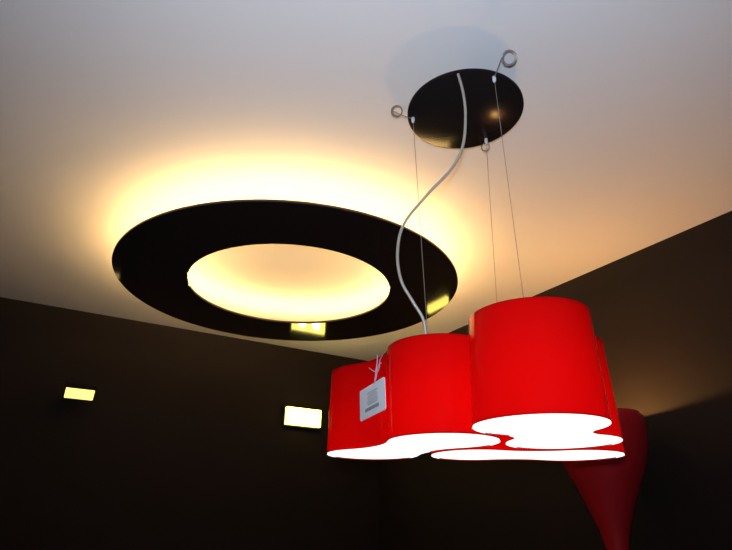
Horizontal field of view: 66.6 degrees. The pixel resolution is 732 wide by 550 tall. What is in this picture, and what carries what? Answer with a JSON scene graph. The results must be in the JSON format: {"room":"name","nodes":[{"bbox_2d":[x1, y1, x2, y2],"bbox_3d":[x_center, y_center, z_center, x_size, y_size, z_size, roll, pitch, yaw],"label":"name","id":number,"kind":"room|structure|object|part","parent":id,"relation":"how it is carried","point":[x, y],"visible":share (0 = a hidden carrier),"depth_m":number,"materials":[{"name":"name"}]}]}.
{"room":"store","nodes":[
{"label":"store","id":0,"kind":"room"},
{"bbox_2d":[0,297,378,549],"bbox_3d":[-2.974,1.272,2.629,7.304,2.800,0.120,14,-28,-27],"label":"wall","id":1,"kind":"structure","parent":0,"point":[182,443],"depth_m":3.70,"materials":[{"name":"paint"}]},
{"bbox_2d":[62,383,96,401],"bbox_3d":[-1.778,0.735,3.450,0.176,0.100,0.168,14,-28,-27],"label":"wall spotlight","id":2,"kind":"object","parent":1,"relation":"attached to","point":[79,392],"visible":1,"depth_m":3.40,"materials":[{"name":"yellow glass"}]},
{"bbox_2d":[282,406,320,428],"bbox_3d":[-0.480,1.077,4.209,0.302,0.144,0.077,13,-27,-26],"label":"wall spotlight","id":3,"kind":"object","parent":1,"relation":"attached to","point":[299,417],"visible":1,"depth_m":4.18,"materials":[{"name":"white glass"}]},
{"bbox_3d":[-0.523,1.055,4.163,0.084,0.085,0.029,13,-27,-25],"label":"bulb","id":4,"kind":"part","parent":3,"relation":"part of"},
{"bbox_3d":[-0.415,1.083,4.221,0.084,0.085,0.029,16,-29,-30],"label":"bulb","id":5,"kind":"part","parent":3,"relation":"part of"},
{"bbox_2d":[0,0,731,360],"bbox_3d":[-1.099,-1.329,0.370,7.304,0.100,7.408,14,-28,-27],"label":"ceiling","id":6,"kind":"structure","parent":0,"point":[116,115],"depth_m":2.04,"materials":[{"name":"paint"}]},
{"bbox_2d":[112,199,457,340],"bbox_3d":[-0.394,0.003,2.948,1.732,0.169,1.732,1,-24,0],"label":"ring light","id":7,"kind":"object","parent":6,"relation":"hanging from","point":[153,260],"visible":0.99,"depth_m":2.54,"materials":[{"name":"black paint"}]},
{"bbox_2d":[327,49,624,460],"bbox_3d":[0.318,-0.081,1.619,0.852,1.102,0.796,1,-24,0],"label":"pendant lamp","id":8,"kind":"object","parent":6,"relation":"hanging from","point":[530,379],"visible":0.98,"depth_m":1.32,"materials":[{"name":"red paint"}]},
{"bbox_2d":[360,355,385,420],"bbox_3d":[0.016,0.299,1.482,0.006,0.156,0.167,11,-26,-21],"label":"price tag","id":9,"kind":"object","parent":8,"relation":"hanging from","point":[373,397],"visible":1,"depth_m":1.46,"materials":[{"name":"white paper"}]},
{"bbox_3d":[0.106,0.360,1.550,0.277,0.238,0.600,15,-28,-29],"label":"lamp shade","id":10,"kind":"part","parent":8,"relation":"part of","materials":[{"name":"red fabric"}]},
{"bbox_2d":[328,433,499,458],"bbox_3d":[0.108,0.465,1.504,0.274,0.004,0.593,15,-28,-28],"label":"diffuser","id":11,"kind":"object","parent":8,"relation":"attached to","point":[389,445],"depth_m":1.50,"materials":[{"name":"white plastic"}]},
{"bbox_3d":[0.464,0.414,1.661,0.547,0.238,0.278,1,-24,0],"label":"lamp shade","id":12,"kind":"part","parent":8,"relation":"part of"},
{"bbox_2d":[432,450,623,459],"bbox_3d":[0.463,0.519,1.613,0.542,0.004,0.266,0,-25,2],"label":"diffuser","id":13,"kind":"object","parent":8,"relation":"attached to","point":[441,454],"depth_m":1.61,"materials":[{"name":"white plastic"}]},
{"bbox_3d":[0.422,0.252,1.306,0.276,0.238,0.535,-12,-27,26],"label":"lamp shade","id":14,"kind":"part","parent":8,"relation":"part of","materials":[{"name":"red fabric"}]},
{"bbox_2d":[473,414,621,448],"bbox_3d":[0.421,0.357,1.258,0.273,0.004,0.529,-12,-27,26],"label":"diffuser","id":15,"kind":"object","parent":8,"relation":"attached to","point":[525,431],"depth_m":1.24,"materials":[{"name":"white plastic"}]},
{"bbox_2d":[378,211,731,549],"bbox_3d":[1.974,0.782,1.421,0.120,2.800,7.168,14,-28,-27],"label":"wall","id":16,"kind":"structure","parent":0,"point":[661,312],"depth_m":2.67,"materials":[{"name":"paint"}]},
{"bbox_3d":[-1.132,1.310,-0.833,10.048,0.100,10.085,1,-24,0],"label":"floor","id":17,"kind":"structure","parent":0,"visible":0},
{"bbox_2d":[562,408,648,549],"bbox_3d":[1.036,1.538,2.116,0.393,1.980,0.393,1,-24,0],"label":"floor lamp","id":18,"kind":"object","parent":17,"relation":"on","point":[609,488],"visible":0.56,"depth_m":2.30,"materials":[{"name":"red paint"}]}
]}

